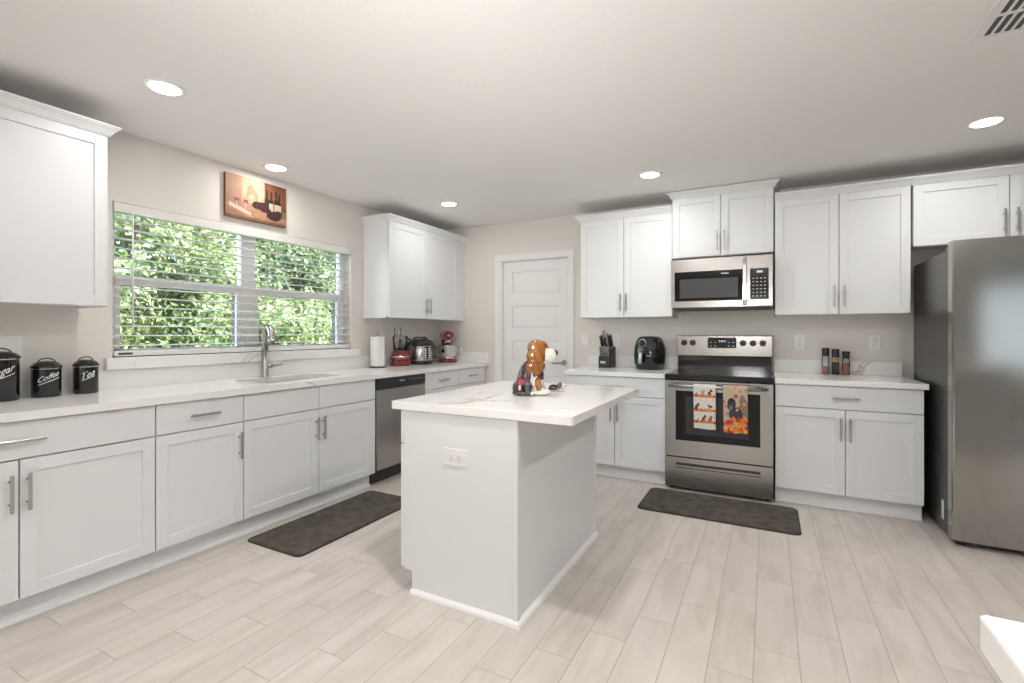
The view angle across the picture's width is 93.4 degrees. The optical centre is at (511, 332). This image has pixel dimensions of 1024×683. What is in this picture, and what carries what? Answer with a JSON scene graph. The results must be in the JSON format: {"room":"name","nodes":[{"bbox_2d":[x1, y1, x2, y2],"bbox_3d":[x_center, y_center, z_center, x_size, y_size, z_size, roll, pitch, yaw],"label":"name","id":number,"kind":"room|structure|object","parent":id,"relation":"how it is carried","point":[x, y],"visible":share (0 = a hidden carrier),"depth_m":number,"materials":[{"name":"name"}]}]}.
{"room":"kitchen","nodes":[
{"label":"kitchen","id":0,"kind":"room"},
{"bbox_2d":[0,131,440,382],"bbox_3d":[-2.598,0.019,2.580,0.150,2.457,9.620,0,0,28],"label":"wall","id":1,"kind":"structure","parent":0,"point":[142,172],"depth_m":3.16,"materials":[{"name":"white paint"}]},
{"bbox_2d":[0,336,21,360],"bbox_3d":[-2.567,0.083,2.468,0.010,0.125,0.090,0,0,28],"label":"light switch","id":2,"kind":"object","parent":1,"relation":"attached to","point":[13,343],"visible":0.66,"depth_m":2.48,"materials":[{"name":"white plastic"}]},
{"bbox_2d":[0,90,121,307],"bbox_3d":[-2.480,-0.616,2.241,0.368,0.959,0.971,0,0,28],"label":"upper cabinet","id":3,"kind":"object","parent":1,"relation":"attached to","point":[54,160],"visible":1,"depth_m":2.37,"materials":[{"name":"white paint"}]},
{"bbox_2d":[113,212,342,356],"bbox_3d":[-2.048,-0.317,3.736,0.088,0.930,1.849,0,0,28],"label":"window","id":4,"kind":"structure","parent":1,"relation":"in","point":[116,281],"depth_m":3.67,"materials":[{"name":"white plastic"}]},
{"bbox_2d":[113,201,350,356],"bbox_3d":[-1.951,-0.318,3.684,0.076,0.923,1.840,0,0,28],"label":"window blind","id":5,"kind":"object","parent":4,"relation":"attached to","point":[118,207],"visible":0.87,"depth_m":3.40,"materials":[{"name":"white plastic"}]},
{"bbox_2d":[103,348,360,369],"bbox_3d":[-1.948,0.184,3.703,0.145,0.072,1.977,0,0,28],"label":"trim","id":6,"kind":"structure","parent":1,"relation":"attached to","point":[154,361],"depth_m":3.34,"materials":[{"name":"white stone"}]},
{"bbox_2d":[20,351,488,396],"bbox_3d":[-1.577,0.278,3.644,0.654,0.113,4.378,0,0,28],"label":"backsplash","id":7,"kind":"structure","parent":1,"relation":"attached to","point":[125,378],"depth_m":3.35,"materials":[{"name":"white stone"}]},
{"bbox_2d":[224,171,285,227],"bbox_3d":[-1.931,-0.990,3.647,0.024,0.312,0.486,0,0,28],"label":"print","id":8,"kind":"object","parent":1,"relation":"attached to","point":[245,198],"visible":1,"depth_m":3.62,"materials":[{"name":"brown"}]},
{"bbox_2d":[360,213,467,320],"bbox_3d":[-0.977,-0.616,5.069,0.368,0.959,1.299,0,0,28],"label":"upper cabinet","id":9,"kind":"object","parent":1,"relation":"attached to","point":[412,269],"visible":1,"depth_m":4.75,"materials":[{"name":"white paint"}]},
{"bbox_2d":[0,0,1023,229],"bbox_3d":[0.881,-1.284,0.732,8.030,0.150,9.620,0,0,28],"label":"ceiling","id":10,"kind":"structure","parent":0,"point":[505,111],"depth_m":2.42,"materials":[{"name":"white paint"}]},
{"bbox_2d":[142,78,186,96],"bbox_3d":[-1.714,-1.202,2.383,0.180,0.013,0.180,0,0,28],"label":"recessed light","id":11,"kind":"object","parent":10,"relation":"in","point":[160,86],"visible":1,"depth_m":2.37,"materials":[{"name":"white plastic"}]},
{"bbox_2d":[262,163,288,171],"bbox_3d":[-1.729,-1.202,3.534,0.180,0.013,0.180,0,0,28],"label":"recessed light","id":12,"kind":"object","parent":10,"relation":"in","point":[269,166],"visible":1,"depth_m":3.51,"materials":[{"name":"white plastic"}]},
{"bbox_2d":[439,201,458,206],"bbox_3d":[-0.592,-1.202,4.531,0.180,0.013,0.180,0,0,28],"label":"recessed light","id":13,"kind":"object","parent":10,"relation":"in","point":[444,203],"visible":1,"depth_m":4.50,"materials":[{"name":"white plastic"}]},
{"bbox_2d":[638,171,661,178],"bbox_3d":[1.056,-1.202,3.694,0.180,0.013,0.180,0,0,28],"label":"recessed light","id":14,"kind":"object","parent":10,"relation":"in","point":[647,174],"visible":1,"depth_m":3.67,"materials":[{"name":"white plastic"}]},
{"bbox_2d":[965,115,1007,128],"bbox_3d":[2.720,-1.202,2.769,0.180,0.013,0.180,0,0,28],"label":"recessed light","id":15,"kind":"object","parent":10,"relation":"in","point":[987,121],"visible":1,"depth_m":2.75,"materials":[{"name":"white plastic"}]},
{"bbox_2d":[967,0,1023,42],"bbox_3d":[2.047,-1.202,1.630,0.628,0.013,0.508,0,0,28],"label":"ceiling vent","id":16,"kind":"object","parent":10,"relation":"in","point":[1004,17],"visible":1,"depth_m":1.86,"materials":[{"name":"white plastic"}]},
{"bbox_2d":[0,472,1023,682],"bbox_3d":[0.881,1.298,0.732,8.030,0.100,9.620,0,0,28],"label":"floor","id":17,"kind":"structure","parent":0,"point":[657,597],"depth_m":2.12,"materials":[{"name":"beige wood"}]},
{"bbox_2d":[0,405,154,628],"bbox_3d":[-2.338,0.810,2.176,0.648,0.876,1.030,0,0,28],"label":"base cabinet","id":18,"kind":"object","parent":17,"relation":"on","point":[77,492],"visible":0.99,"depth_m":2.21,"materials":[{"name":"white paint"}]},
{"bbox_2d":[0,351,488,422],"bbox_3d":[-1.577,0.296,3.644,0.654,0.151,4.378,0,0,28],"label":"countertop","id":19,"kind":"structure","parent":18,"relation":"on","point":[125,388],"depth_m":3.04,"materials":[{"name":"white stone"}]},
{"bbox_2d":[0,348,20,401],"bbox_3d":[-2.503,0.204,2.354,0.153,0.260,0.153,0,0,36],"label":"canister","id":20,"kind":"object","parent":19,"relation":"on","point":[9,361],"visible":1,"depth_m":2.34,"materials":[{"name":"black metal"}]},
{"bbox_2d":[30,358,62,397],"bbox_3d":[-2.432,0.232,2.520,0.125,0.203,0.125,0,0,39],"label":"canister","id":21,"kind":"object","parent":19,"relation":"on","point":[45,376],"visible":1,"depth_m":2.48,"materials":[{"name":"black metal"}]},
{"bbox_2d":[72,356,99,393],"bbox_3d":[-2.354,0.232,2.666,0.114,0.203,0.114,0,0,42],"label":"canister","id":22,"kind":"object","parent":19,"relation":"on","point":[86,371],"visible":1,"depth_m":2.63,"materials":[{"name":"black metal"}]},
{"bbox_2d":[261,325,282,376],"bbox_3d":[-1.783,0.137,3.628,0.177,0.393,0.156,0,0,42],"label":"faucet","id":23,"kind":"object","parent":19,"relation":"on","point":[268,333],"visible":1,"depth_m":3.61,"materials":[{"name":"silver metal"}]},
{"bbox_2d":[369,331,385,367],"bbox_3d":[-1.286,0.161,4.613,0.160,0.346,0.160,0,0,28],"label":"paper towel holder","id":24,"kind":"object","parent":19,"relation":"on","point":[377,331],"visible":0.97,"depth_m":4.58,"materials":[{"name":"grey metal"}]},
{"bbox_2d":[370,337,384,365],"bbox_3d":[-1.286,0.179,4.612,0.136,0.281,0.134,0,0,28],"label":"paper towel roll","id":25,"kind":"object","parent":24,"relation":"on","point":[377,344],"visible":0.99,"depth_m":4.55,"materials":[{"name":"white paper"}]},
{"bbox_2d":[389,328,411,365],"bbox_3d":[-1.132,0.137,4.902,0.220,0.394,0.227,0,0,-27],"label":"food processor","id":26,"kind":"object","parent":19,"relation":"on","point":[398,357],"visible":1,"depth_m":4.82,"materials":[{"name":"red plastic"}]},
{"bbox_2d":[392,328,411,349],"bbox_3d":[-1.125,0.059,4.885,0.153,0.238,0.177,0,0,28],"label":"bowl","id":27,"kind":"object","parent":26,"relation":"on","point":[400,347],"depth_m":4.90,"materials":[{"name":"clear plastic"}]},
{"bbox_2d":[404,337,436,364],"bbox_3d":[-0.974,0.189,5.126,0.303,0.290,0.282,0,0,30],"label":"pressure cooker","id":28,"kind":"object","parent":19,"relation":"on","point":[421,351],"visible":0.91,"depth_m":5.01,"materials":[{"name":"black"}]},
{"bbox_2d":[433,330,461,362],"bbox_3d":[-0.744,0.153,5.469,0.257,0.362,0.316,0,0,-41],"label":"stand mixer","id":29,"kind":"object","parent":19,"relation":"on","point":[447,351],"visible":1,"depth_m":5.36,"materials":[{"name":"metal"}]},
{"bbox_2d":[437,345,461,358],"bbox_3d":[-0.716,0.220,5.423,0.243,0.156,0.228,0,0,28],"label":"bowl","id":30,"kind":"object","parent":29,"relation":"on","point":[445,351],"depth_m":5.35,"materials":[{"name":"silver metal"}]},
{"bbox_2d":[149,395,243,570],"bbox_3d":[-1.985,0.810,2.841,0.648,0.876,0.474,0,0,28],"label":"base cabinet","id":31,"kind":"object","parent":17,"relation":"on","point":[199,444],"visible":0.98,"depth_m":2.69,"materials":[{"name":"white paint"}]},
{"bbox_2d":[237,379,374,536],"bbox_3d":[-1.614,0.810,3.539,0.648,0.876,1.104,0,0,28],"label":"base cabinet","id":32,"kind":"object","parent":17,"relation":"on","point":[306,448],"visible":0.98,"depth_m":3.30,"materials":[{"name":"white paint"}]},
{"bbox_2d":[248,490,400,556],"bbox_3d":[-1.146,1.241,3.230,0.475,0.012,1.030,0,0,28],"label":"kitchen mat","id":33,"kind":"object","parent":17,"relation":"on","point":[299,537],"visible":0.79,"depth_m":3.10,"materials":[{"name":"grey fabric"}]},
{"bbox_2d":[369,373,424,483],"bbox_3d":[-1.203,0.812,4.306,0.595,0.872,0.620,0,0,28],"label":"dishwasher","id":34,"kind":"object","parent":17,"relation":"on","point":[388,443],"visible":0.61,"depth_m":4.03,"materials":[{"name":"grey metal"}]},
{"bbox_2d":[425,366,484,394],"bbox_3d":[-0.797,0.810,5.078,0.648,0.876,1.111,0,0,28],"label":"base cabinet","id":35,"kind":"object","parent":17,"relation":"on","point":[440,381],"visible":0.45,"depth_m":4.86,"materials":[{"name":"white paint"}]},
{"bbox_2d":[401,410,598,630],"bbox_3d":[-0.024,0.810,2.656,0.696,0.876,1.080,0,0,28],"label":"kitchen island","id":36,"kind":"object","parent":17,"relation":"on","point":[491,539],"visible":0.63,"depth_m":2.22,"materials":[{"name":"white paint"}]},
{"bbox_2d":[444,447,467,467],"bbox_3d":[-0.257,0.567,2.187,0.130,0.078,0.009,0,0,28],"label":"electrical outlet","id":37,"kind":"object","parent":36,"relation":"attached to","point":[453,457],"visible":1,"depth_m":2.18,"materials":[{"name":"white plastic"}]},
{"bbox_2d":[449,453,453,460],"bbox_3d":[-0.277,0.567,2.195,0.030,0.034,0.004,0,0,28],"label":"receptacle","id":38,"kind":"object","parent":37,"relation":"attached to","point":[451,455],"depth_m":2.19,"materials":[{"name":"white plastic"}]},
{"bbox_2d":[456,454,461,461],"bbox_3d":[-0.239,0.567,2.175,0.030,0.034,0.004,0,0,28],"label":"receptacle","id":39,"kind":"object","parent":37,"relation":"attached to","point":[458,456],"depth_m":2.17,"materials":[{"name":"white plastic"}]},
{"bbox_2d":[392,381,638,425],"bbox_3d":[0.088,0.353,2.632,0.943,0.038,1.128,0,0,28],"label":"island countertop","id":40,"kind":"structure","parent":36,"relation":"on","point":[576,404],"depth_m":2.34,"materials":[{"name":"white stone"}]},
{"bbox_2d":[512,340,557,395],"bbox_3d":[0.125,0.185,2.585,0.223,0.295,0.164,0,0,24],"label":"cookie jar","id":41,"kind":"object","parent":40,"relation":"on","point":[530,379],"visible":1,"depth_m":2.53,"materials":[{"name":"ceramic"}]},
{"bbox_2d":[548,382,566,391],"bbox_3d":[0.258,0.309,2.747,0.104,0.051,0.048,0,0,1],"label":"dog figurine","id":42,"kind":"object","parent":40,"relation":"on","point":[560,385],"visible":0.98,"depth_m":2.73,"materials":[{"name":"ceramic"}]},
{"bbox_2d":[569,375,665,483],"bbox_3d":[1.008,0.810,4.359,0.836,0.876,0.648,0,0,28],"label":"base cabinet","id":43,"kind":"object","parent":17,"relation":"on","point":[630,434],"visible":0.53,"depth_m":4.05,"materials":[{"name":"white paint"}]},
{"bbox_2d":[564,355,677,378],"bbox_3d":[1.002,0.298,4.381,0.865,0.148,0.657,0,0,28],"label":"countertop","id":44,"kind":"structure","parent":43,"relation":"on","point":[625,365],"depth_m":4.36,"materials":[{"name":"white stone"}]},
{"bbox_2d":[599,346,615,367],"bbox_3d":[0.910,0.232,4.620,0.112,0.204,0.136,0,0,40],"label":"knife block","id":45,"kind":"object","parent":44,"relation":"on","point":[609,361],"visible":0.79,"depth_m":4.58,"materials":[{"name":"black wood"}]},
{"bbox_2d":[599,335,603,345],"bbox_3d":[0.862,0.095,4.634,0.020,0.147,0.082,0,0,40],"label":"knife","id":46,"kind":"object","parent":45,"relation":"in","point":[600,336],"visible":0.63,"depth_m":4.62,"materials":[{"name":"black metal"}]},
{"bbox_2d":[605,333,610,349],"bbox_3d":[0.914,0.085,4.593,0.022,0.158,0.089,0,0,40],"label":"knife","id":47,"kind":"object","parent":45,"relation":"in","point":[606,334],"visible":0.91,"depth_m":4.58,"materials":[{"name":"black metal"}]},
{"bbox_2d":[608,334,613,347],"bbox_3d":[0.944,0.083,4.598,0.021,0.134,0.079,0,0,40],"label":"knife","id":48,"kind":"object","parent":45,"relation":"in","point":[610,335],"visible":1,"depth_m":4.59,"materials":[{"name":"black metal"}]},
{"bbox_2d":[634,336,665,369],"bbox_3d":[1.243,0.183,4.385,0.248,0.301,0.310,0,0,42],"label":"air fryer","id":49,"kind":"object","parent":44,"relation":"on","point":[649,351],"visible":1,"depth_m":4.29,"materials":[{"name":"black plastic"}]},
{"bbox_2d":[635,349,643,363],"bbox_3d":[1.163,0.218,4.293,0.147,0.129,0.065,0,0,28],"label":"basket","id":50,"kind":"object","parent":49,"relation":"on","point":[639,353],"depth_m":4.30,"materials":[{"name":"black"}]},
{"bbox_2d":[665,335,773,500],"bbox_3d":[1.704,0.637,3.952,0.766,1.222,0.722,0,0,28],"label":"range","id":51,"kind":"object","parent":17,"relation":"on","point":[717,460],"visible":1,"depth_m":3.75,"materials":[{"name":"silver metal"}]},
{"bbox_2d":[693,384,715,429],"bbox_3d":[1.470,0.565,3.682,0.160,0.340,0.044,0,0,28],"label":"dish towel","id":52,"kind":"object","parent":51,"relation":"hanging from","point":[704,395],"visible":1,"depth_m":3.66,"materials":[{"name":"fabric"}]},
{"bbox_2d":[665,369,773,383],"bbox_3d":[1.701,0.353,3.946,0.766,0.047,0.594,0,0,28],"label":"cooktop","id":53,"kind":"object","parent":51,"relation":"in","point":[685,376],"depth_m":3.79,"materials":[{"name":"black glass"}]},
{"bbox_2d":[723,385,747,433],"bbox_3d":[1.658,0.570,3.582,0.165,0.352,0.044,0,0,28],"label":"dish towel","id":54,"kind":"object","parent":51,"relation":"hanging from","point":[735,398],"visible":1,"depth_m":3.56,"materials":[{"name":"fabric"}]},
{"bbox_2d":[638,487,801,535],"bbox_3d":[1.446,1.241,3.410,1.010,0.012,0.510,0,0,28],"label":"kitchen mat","id":55,"kind":"object","parent":17,"relation":"on","point":[756,515],"visible":1,"depth_m":3.37,"materials":[{"name":"grey fabric"}]},
{"bbox_2d":[774,381,923,520],"bbox_3d":[2.444,0.810,3.596,0.853,0.876,0.648,0,0,28],"label":"base cabinet","id":56,"kind":"object","parent":17,"relation":"on","point":[856,449],"visible":0.99,"depth_m":3.33,"materials":[{"name":"white paint"}]},
{"bbox_2d":[774,359,928,389],"bbox_3d":[2.459,0.298,3.607,0.875,0.148,0.657,0,0,28],"label":"countertop","id":57,"kind":"structure","parent":56,"relation":"on","point":[870,374],"depth_m":3.70,"materials":[{"name":"white stone"}]},
{"bbox_2d":[822,348,828,373],"bbox_3d":[2.513,0.229,3.868,0.052,0.210,0.052,0,0,28],"label":"grinder","id":58,"kind":"object","parent":57,"relation":"on","point":[825,351],"visible":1,"depth_m":3.85,"materials":[{"name":"clear glass"}]},
{"bbox_2d":[832,349,839,374],"bbox_3d":[2.572,0.233,3.836,0.053,0.203,0.054,0,0,28],"label":"grinder","id":59,"kind":"object","parent":57,"relation":"on","point":[835,352],"visible":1,"depth_m":3.82,"materials":[{"name":"clear glass"}]},
{"bbox_2d":[842,351,849,374],"bbox_3d":[2.633,0.241,3.804,0.058,0.185,0.058,0,0,28],"label":"grinder","id":60,"kind":"object","parent":57,"relation":"on","point":[845,354],"visible":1,"depth_m":3.79,"materials":[{"name":"clear glass"}]},
{"bbox_2d":[914,235,1023,551],"bbox_3d":[3.150,0.355,2.942,0.910,1.784,0.948,0,0,28],"label":"refrigerator","id":61,"kind":"object","parent":17,"relation":"on","point":[969,296],"visible":0.94,"depth_m":2.76,"materials":[{"name":"grey metal"}]},
{"bbox_2d":[979,615,1023,682],"bbox_3d":[0.901,0.791,-0.722,1.830,0.914,1.970,0,0,28],"label":"countertop","id":62,"kind":"structure","parent":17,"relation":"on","point":[1001,641],"depth_m":0.53,"materials":[{"name":"white stone"}]},
{"bbox_2d":[441,160,1023,478],"bbox_3d":[2.603,0.019,3.973,8.030,2.457,0.120,0,0,28],"label":"wall","id":63,"kind":"structure","parent":0,"point":[843,332],"depth_m":4.54,"materials":[{"name":"white paint"}]},
{"bbox_2d":[494,249,573,383],"bbox_3d":[0.245,0.196,5.208,0.934,2.104,0.150,0,0,28],"label":"door","id":64,"kind":"structure","parent":63,"relation":"in","point":[534,291],"depth_m":5.20,"materials":[{"name":"white wood"}]},
{"bbox_2d":[581,334,587,344],"bbox_3d":[0.736,0.070,4.891,0.076,0.118,0.010,0,0,28],"label":"light switch","id":65,"kind":"object","parent":63,"relation":"attached to","point":[584,337],"visible":1,"depth_m":4.89,"materials":[{"name":"white plastic"}]},
{"bbox_2d":[612,334,619,345],"bbox_3d":[1.020,0.072,4.741,0.076,0.118,0.009,0,0,28],"label":"electrical outlet","id":66,"kind":"object","parent":63,"relation":"attached to","point":[615,337],"visible":0.97,"depth_m":4.74,"materials":[{"name":"white plastic"}]},
{"bbox_2d":[575,205,677,318],"bbox_3d":[1.066,-0.616,4.513,0.880,0.959,0.368,0,0,28],"label":"upper cabinet","id":67,"kind":"object","parent":63,"relation":"attached to","point":[626,256],"visible":0.99,"depth_m":4.37,"materials":[{"name":"white paint"}]},
{"bbox_2d":[588,355,677,368],"bbox_3d":[1.151,0.279,4.663,0.865,0.110,0.020,0,0,28],"label":"backsplash","id":68,"kind":"structure","parent":63,"relation":"attached to","point":[593,360],"depth_m":4.67,"materials":[{"name":"white stone"}]},
{"bbox_2d":[666,178,779,259],"bbox_3d":[1.796,-0.920,4.126,0.858,0.566,0.368,0,0,28],"label":"upper cabinet","id":69,"kind":"object","parent":63,"relation":"attached to","point":[732,220],"visible":0.99,"depth_m":3.99,"materials":[{"name":"white paint"}]},
{"bbox_2d":[671,254,772,310],"bbox_3d":[1.774,-0.403,4.084,0.762,0.420,0.451,0,0,28],"label":"microwave","id":70,"kind":"object","parent":69,"relation":"attached to","point":[735,282],"visible":1,"depth_m":3.92,"materials":[{"name":"grey metal"}]},
{"bbox_2d":[794,335,804,348],"bbox_3d":[2.391,0.078,4.013,0.076,0.118,0.009,0,0,28],"label":"electrical outlet","id":71,"kind":"object","parent":63,"relation":"attached to","point":[799,340],"visible":1,"depth_m":4.01,"materials":[{"name":"white plastic"}]},
{"bbox_2d":[774,359,902,375],"bbox_3d":[2.603,0.279,3.892,0.863,0.110,0.020,0,0,28],"label":"backsplash","id":72,"kind":"structure","parent":63,"relation":"attached to","point":[882,368],"depth_m":3.85,"materials":[{"name":"white stone"}]},
{"bbox_2d":[774,176,912,316],"bbox_3d":[2.519,-0.616,3.742,0.847,0.959,0.368,0,0,28],"label":"upper cabinet","id":73,"kind":"object","parent":63,"relation":"attached to","point":[845,248],"visible":1,"depth_m":3.60,"materials":[{"name":"white paint"}]},
{"bbox_2d":[868,335,880,350],"bbox_3d":[2.838,0.080,3.775,0.082,0.124,0.009,0,0,28],"label":"electrical outlet","id":74,"kind":"object","parent":63,"relation":"attached to","point":[874,341],"visible":1,"depth_m":3.77,"materials":[{"name":"white plastic"}]},
{"bbox_2d":[911,163,1023,249],"bbox_3d":[3.340,-0.850,3.305,1.011,0.490,0.368,0,0,28],"label":"upper cabinet","id":75,"kind":"object","parent":63,"relation":"attached to","point":[987,202],"visible":0.84,"depth_m":3.28,"materials":[{"name":"white paint"}]},
{"label":"outside","id":76,"kind":"structure","parent":0,"visible":0},
{"bbox_3d":[-8.016,1.548,12.184,18.410,0.100,30.000,0,0,28],"label":"ground","id":77,"kind":"structure","parent":76,"visible":0},
{"bbox_2d":[114,220,216,338],"bbox_3d":[-7.139,-1.960,7.805,4.292,6.926,6.528,0,0,34],"label":"tree","id":78,"kind":"object","parent":77,"relation":"on","point":[115,241],"visible":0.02,"depth_m":7.55,"materials":[{"name":"green plant"}]},
{"bbox_2d":[114,213,287,348],"bbox_3d":[-5.064,-1.105,6.501,3.200,5.214,4.394,0,0,28],"label":"tree","id":79,"kind":"object","parent":77,"relation":"on","point":[124,340],"visible":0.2,"depth_m":6.36,"materials":[{"name":"green plant"}]},
{"bbox_2d":[134,271,331,348],"bbox_3d":[-3.390,0.287,6.859,2.237,2.442,3.130,0,0,24],"label":"tree","id":80,"kind":"object","parent":77,"relation":"on","point":[318,329],"visible":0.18,"depth_m":6.72,"materials":[{"name":"green plant"}]},
{"bbox_2d":[139,227,335,346],"bbox_3d":[-4.415,-1.227,8.717,3.592,5.458,3.947,0,0,11],"label":"tree","id":81,"kind":"object","parent":77,"relation":"on","point":[269,271],"visible":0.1,"depth_m":8.46,"materials":[{"name":"green plant"}]},
{"bbox_2d":[139,245,335,323],"bbox_3d":[-6.152,-1.910,11.569,4.541,6.824,7.251,0,0,21],"label":"tree","id":82,"kind":"object","parent":77,"relation":"on","point":[281,245],"visible":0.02,"depth_m":11.78,"materials":[{"name":"green plant"}]},
{"bbox_2d":[306,305,331,342],"bbox_3d":[-2.365,0.314,8.415,2.002,2.390,3.120,0,0,20],"label":"tree","id":83,"kind":"object","parent":77,"relation":"on","point":[327,310],"visible":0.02,"depth_m":7.64,"materials":[{"name":"green plant"}]},
{"bbox_2d":[303,251,335,343],"bbox_3d":[-2.662,-1.103,10.415,3.342,5.210,4.336,0,0,38],"label":"tree","id":84,"kind":"object","parent":77,"relation":"on","point":[329,291],"visible":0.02,"depth_m":8.76,"materials":[{"name":"green plant"}]},
{"bbox_2d":[323,252,335,276],"bbox_3d":[-3.529,-1.987,14.540,4.465,6.979,5.504,0,0,36],"label":"tree","id":85,"kind":"object","parent":77,"relation":"on","point":[329,252],"visible":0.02,"depth_m":13.73,"materials":[{"name":"green plant"}]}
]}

